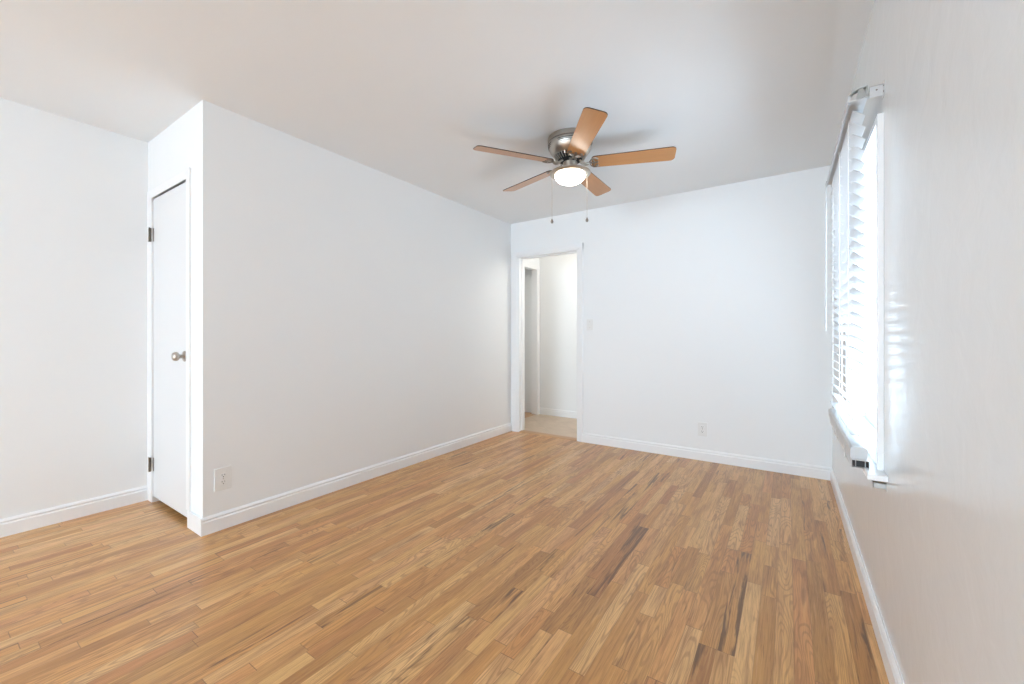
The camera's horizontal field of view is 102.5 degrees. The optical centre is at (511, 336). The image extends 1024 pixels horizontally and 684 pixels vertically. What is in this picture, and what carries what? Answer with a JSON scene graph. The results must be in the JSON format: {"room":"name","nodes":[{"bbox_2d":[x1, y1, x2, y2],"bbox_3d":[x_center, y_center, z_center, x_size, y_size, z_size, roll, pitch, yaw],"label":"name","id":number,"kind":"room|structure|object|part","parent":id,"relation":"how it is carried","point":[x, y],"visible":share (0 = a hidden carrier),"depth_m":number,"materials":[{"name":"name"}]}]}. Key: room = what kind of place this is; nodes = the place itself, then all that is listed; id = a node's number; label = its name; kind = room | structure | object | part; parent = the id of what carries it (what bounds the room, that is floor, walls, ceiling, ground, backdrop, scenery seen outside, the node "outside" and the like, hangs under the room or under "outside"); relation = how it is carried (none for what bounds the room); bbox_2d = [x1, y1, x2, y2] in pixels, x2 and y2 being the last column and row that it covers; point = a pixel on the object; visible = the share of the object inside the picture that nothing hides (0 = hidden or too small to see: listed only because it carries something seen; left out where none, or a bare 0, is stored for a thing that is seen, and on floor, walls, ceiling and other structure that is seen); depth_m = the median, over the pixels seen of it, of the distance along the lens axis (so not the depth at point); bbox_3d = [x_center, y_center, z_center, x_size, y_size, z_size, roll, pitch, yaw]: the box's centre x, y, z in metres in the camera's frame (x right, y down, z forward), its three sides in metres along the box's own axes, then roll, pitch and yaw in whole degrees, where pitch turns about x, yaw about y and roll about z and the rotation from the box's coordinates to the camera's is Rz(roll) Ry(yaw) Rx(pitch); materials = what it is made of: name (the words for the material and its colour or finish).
{"room":"empty living room","nodes":[
{"label":"empty living room","id":0,"kind":"room"},
{"bbox_2d":[0,98,147,518],"bbox_3d":[-3.333,-0.105,1.651,0.110,2.440,9.022,0,0,34],"label":"wall","id":1,"kind":"structure","parent":0,"point":[73,193],"depth_m":2.50,"materials":[{"name":"paint"}]},
{"bbox_2d":[0,485,147,537],"bbox_3d":[-4.140,1.066,0.340,0.013,0.098,5.945,0,0,34],"label":"baseboard","id":2,"kind":"structure","parent":1,"relation":"attached to","point":[49,516],"depth_m":2.50,"materials":[{"name":"paint"}]},
{"bbox_2d":[148,100,224,517],"bbox_3d":[-2.078,-0.105,2.602,0.911,2.440,0.110,0,0,34],"label":"wall","id":3,"kind":"structure","parent":0,"point":[196,140],"depth_m":2.35,"materials":[{"name":"paint"}]},
{"bbox_2d":[147,167,190,516],"bbox_3d":[-2.164,0.067,2.623,0.746,2.097,0.170,0,0,34],"label":"door","id":4,"kind":"structure","parent":3,"relation":"in","point":[168,214],"depth_m":2.60,"materials":[{"name":"paint"}]},
{"bbox_3d":[-1.972,0.119,2.430,0.065,0.065,0.064,0,0,34],"label":"knob","id":5,"kind":"part","parent":4,"relation":"part of","materials":[{"name":"silver metal"}]},
{"bbox_2d":[187,510,201,535],"bbox_3d":[-1.813,1.066,2.350,0.189,0.099,0.012,0,0,34],"label":"baseboard","id":6,"kind":"structure","parent":3,"relation":"attached to","point":[193,520],"depth_m":2.34,"materials":[{"name":"paint"}]},
{"bbox_2d":[225,109,510,510],"bbox_3d":[-0.888,-0.105,3.656,0.110,2.440,2.968,0,0,34],"label":"wall","id":7,"kind":"structure","parent":0,"point":[368,309],"depth_m":3.04,"materials":[{"name":"paint"}]},
{"bbox_2d":[214,466,231,491],"bbox_3d":[-1.673,0.824,2.381,0.009,0.130,0.088,0,0,34],"label":"wall outlet","id":8,"kind":"object","parent":7,"relation":"attached to","point":[222,476],"visible":1,"depth_m":2.38,"materials":[{"name":"white plastic"}]},
{"bbox_2d":[220,479,226,484],"bbox_3d":[-1.670,0.844,2.379,0.003,0.028,0.033,0,0,34],"label":"receptacle","id":9,"kind":"object","parent":8,"relation":"attached to","point":[222,481],"depth_m":2.38,"materials":[{"name":"white plastic"}]},
{"bbox_2d":[220,473,226,477],"bbox_3d":[-1.670,0.805,2.379,0.003,0.028,0.033,0,0,34],"label":"receptacle","id":10,"kind":"object","parent":8,"relation":"attached to","point":[222,475],"depth_m":2.38,"materials":[{"name":"white plastic"}]},
{"bbox_2d":[200,422,511,536],"bbox_3d":[-0.871,1.066,3.571,0.013,0.098,3.090,0,0,34],"label":"baseboard","id":11,"kind":"structure","parent":7,"relation":"attached to","point":[238,515],"depth_m":2.92,"materials":[{"name":"paint"}]},
{"bbox_2d":[0,0,873,223],"bbox_3d":[-1.478,-1.375,1.054,4.434,0.100,10.340,0,0,34],"label":"ceiling","id":12,"kind":"structure","parent":0,"point":[405,90],"depth_m":2.11,"materials":[{"name":"paint"}]},
{"bbox_2d":[473,107,675,222],"bbox_3d":[0.416,-1.036,2.797,1.319,0.578,1.260,0,0,34],"label":"ceiling fan","id":13,"kind":"object","parent":12,"relation":"hanging from","point":[569,147],"visible":1,"depth_m":2.65,"materials":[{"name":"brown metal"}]},
{"bbox_3d":[0.015,-1.154,2.607,0.520,0.006,0.132,0,13,-22],"label":"blade","id":14,"kind":"part","parent":13,"relation":"part of","materials":[{"name":"brown wood"}]},
{"bbox_3d":[0.133,-1.154,3.065,0.132,0.006,0.520,-17,11,-38],"label":"blade","id":15,"kind":"part","parent":13,"relation":"part of","materials":[{"name":"brown wood"}]},
{"bbox_3d":[0.299,-1.154,2.719,0.071,0.034,0.049,0,0,-22],"label":"blade arm","id":16,"kind":"part","parent":13,"relation":"part of","materials":[{"name":"silver metal"}]},
{"bbox_3d":[0.389,-1.053,2.755,0.201,0.067,0.201,0,0,34],"label":"lamp shade","id":17,"kind":"part","parent":13,"relation":"part of","materials":[{"name":"white glass"}]},
{"bbox_3d":[0.484,-1.154,2.731,0.071,0.034,0.049,0,0,14],"label":"blade arm","id":18,"kind":"part","parent":13,"relation":"part of","materials":[{"name":"silver metal"}]},
{"bbox_3d":[0.415,-1.154,2.354,0.132,0.006,0.520,13,-1,-4],"label":"blade","id":19,"kind":"part","parent":13,"relation":"part of","materials":[{"name":"brown wood"}]},
{"bbox_3d":[0.605,-1.154,3.095,0.132,0.006,0.520,-15,-8,31],"label":"blade","id":20,"kind":"part","parent":13,"relation":"part of","materials":[{"name":"brown wood"}]},
{"bbox_3d":[0.779,-1.154,2.656,0.520,0.006,0.132,0,-13,14],"label":"blade","id":21,"kind":"part","parent":13,"relation":"part of","materials":[{"name":"brown wood"}]},
{"bbox_2d":[0,431,888,683],"bbox_3d":[-1.761,1.115,0.427,4.004,0.001,9.342,0,0,34],"label":"floor","id":22,"kind":"structure","parent":0,"point":[511,557],"depth_m":1.84,"materials":[{"name":"brown wood"}]},
{"bbox_2d":[525,258,538,269],"bbox_3d":[0.085,-0.105,5.505,0.090,2.440,0.968,0,0,34],"label":"wall","id":23,"kind":"structure","parent":0,"point":[535,261],"depth_m":5.75,"materials":[{"name":"paint"}]},
{"bbox_2d":[525,262,539,414],"bbox_3d":[0.118,0.055,5.538,0.097,2.120,0.845,0,0,34],"label":"trim","id":24,"kind":"structure","parent":23,"relation":"attached to","point":[535,273],"depth_m":5.83,"materials":[{"name":"paint"}]},
{"bbox_2d":[525,253,576,412],"bbox_3d":[0.801,-0.105,5.673,3.000,2.440,0.110,0,0,34],"label":"wall","id":25,"kind":"structure","parent":0,"point":[558,274],"depth_m":5.74,"materials":[{"name":"paint"}]},
{"bbox_2d":[540,407,576,418],"bbox_3d":[1.200,1.066,5.330,1.955,0.098,0.013,0,0,34],"label":"baseboard","id":26,"kind":"structure","parent":25,"relation":"attached to","point":[544,411],"depth_m":5.70,"materials":[{"name":"paint"}]},
{"bbox_2d":[525,412,576,437],"bbox_3d":[0.485,1.113,5.203,3.000,0.009,1.023,0,0,34],"label":"floor","id":27,"kind":"structure","parent":0,"point":[556,425],"depth_m":5.18,"materials":[{"name":"wood"}]},
{"bbox_2d":[511,165,831,467],"bbox_3d":[0.839,-0.105,4.349,4.024,2.440,0.110,0,0,34],"label":"wall","id":28,"kind":"structure","parent":0,"point":[707,305],"depth_m":3.65,"materials":[{"name":"paint"}]},
{"bbox_2d":[512,243,582,441],"bbox_3d":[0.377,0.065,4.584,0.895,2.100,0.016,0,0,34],"label":"trim","id":29,"kind":"structure","parent":28,"relation":"attached to","point":[579,246],"depth_m":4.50,"materials":[{"name":"paint"}]},
{"bbox_2d":[519,430,576,440],"bbox_3d":[0.413,1.110,4.620,0.731,0.011,0.105,0,0,34],"label":"trim","id":30,"kind":"structure","parent":28,"relation":"attached to","point":[521,431],"depth_m":4.59,"materials":[{"name":"brown wood"}]},
{"bbox_2d":[587,319,592,329],"bbox_3d":[0.810,-0.121,4.291,0.070,0.116,0.019,0,0,34],"label":"light switch","id":31,"kind":"object","parent":28,"relation":"attached to","point":[589,321],"visible":1,"depth_m":4.29,"materials":[{"name":"white plastic"}]},
{"bbox_2d":[698,422,706,436],"bbox_3d":[1.710,0.835,3.692,0.078,0.122,0.009,0,0,34],"label":"wall outlet","id":32,"kind":"object","parent":28,"relation":"attached to","point":[702,427],"visible":1,"depth_m":3.69,"materials":[{"name":"white plastic"}]},
{"bbox_2d":[583,433,830,479],"bbox_3d":[1.611,1.066,3.756,2.081,0.098,0.013,0,0,34],"label":"baseboard","id":33,"kind":"structure","parent":28,"relation":"attached to","point":[806,470],"depth_m":3.62,"materials":[{"name":"paint"}]},
{"bbox_2d":[832,0,1023,683],"bbox_3d":[0.038,-0.105,-0.548,0.110,2.440,9.132,0,0,34],"label":"wall","id":34,"kind":"structure","parent":0,"point":[942,549],"depth_m":0.88,"materials":[{"name":"paint"}]},
{"bbox_2d":[846,112,887,481],"bbox_3d":[1.610,-0.150,1.845,0.160,1.294,1.120,0,0,34],"label":"window","id":35,"kind":"structure","parent":34,"relation":"in","point":[873,419],"depth_m":1.55,"materials":[{"name":"paint"}]},
{"bbox_2d":[825,80,884,468],"bbox_3d":[1.557,-0.211,1.910,0.111,1.388,1.046,0,0,34],"label":"window blind","id":36,"kind":"object","parent":35,"relation":"attached to","point":[845,176],"visible":1,"depth_m":1.71,"materials":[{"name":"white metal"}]},
{"bbox_3d":[1.743,-0.231,2.202,0.048,1.268,0.014,0,0,34],"label":"ladder cord","id":37,"kind":"part","parent":36,"relation":"part of","materials":[{"name":"white fabric"}]},
{"bbox_3d":[1.553,-0.231,1.920,0.048,1.268,0.014,0,0,34],"label":"ladder cord","id":38,"kind":"part","parent":36,"relation":"part of","materials":[{"name":"white fabric"}]},
{"bbox_3d":[1.545,0.429,1.915,0.051,0.044,0.978,0,0,34],"label":"rail","id":39,"kind":"part","parent":36,"relation":"part of","materials":[{"name":"white plastic"}]},
{"bbox_3d":[1.364,-0.231,1.638,0.048,1.268,0.014,0,0,34],"label":"ladder cord","id":40,"kind":"part","parent":36,"relation":"part of","materials":[{"name":"white fabric"}]},
{"bbox_3d":[1.306,-0.877,1.471,0.038,0.048,0.036,0,0,34],"label":"bracket plate","id":41,"kind":"part","parent":36,"relation":"part of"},
{"bbox_3d":[1.656,0.111,1.827,0.018,0.593,0.848,0,0,34],"label":"sash","id":42,"kind":"part","parent":35,"relation":"part of","materials":[{"name":"paint"}]},
{"bbox_3d":[1.672,-0.442,1.816,0.018,0.593,0.848,0,0,34],"label":"sash","id":43,"kind":"part","parent":35,"relation":"part of","materials":[{"name":"paint"}]},
{"bbox_2d":[830,468,903,683],"bbox_3d":[-0.044,1.066,-0.559,0.013,0.098,9.022,0,0,34],"label":"baseboard","id":44,"kind":"structure","parent":34,"relation":"attached to","point":[894,676],"depth_m":1.64,"materials":[{"name":"paint"}]},
{"bbox_2d":[872,481,886,491],"bbox_3d":[1.289,0.525,1.443,0.034,0.028,0.028,0,0,34],"label":"bracket","id":45,"kind":"object","parent":34,"relation":"attached to","point":[877,484],"visible":0.98,"depth_m":1.44,"materials":[{"name":"silver metal"}]}
]}

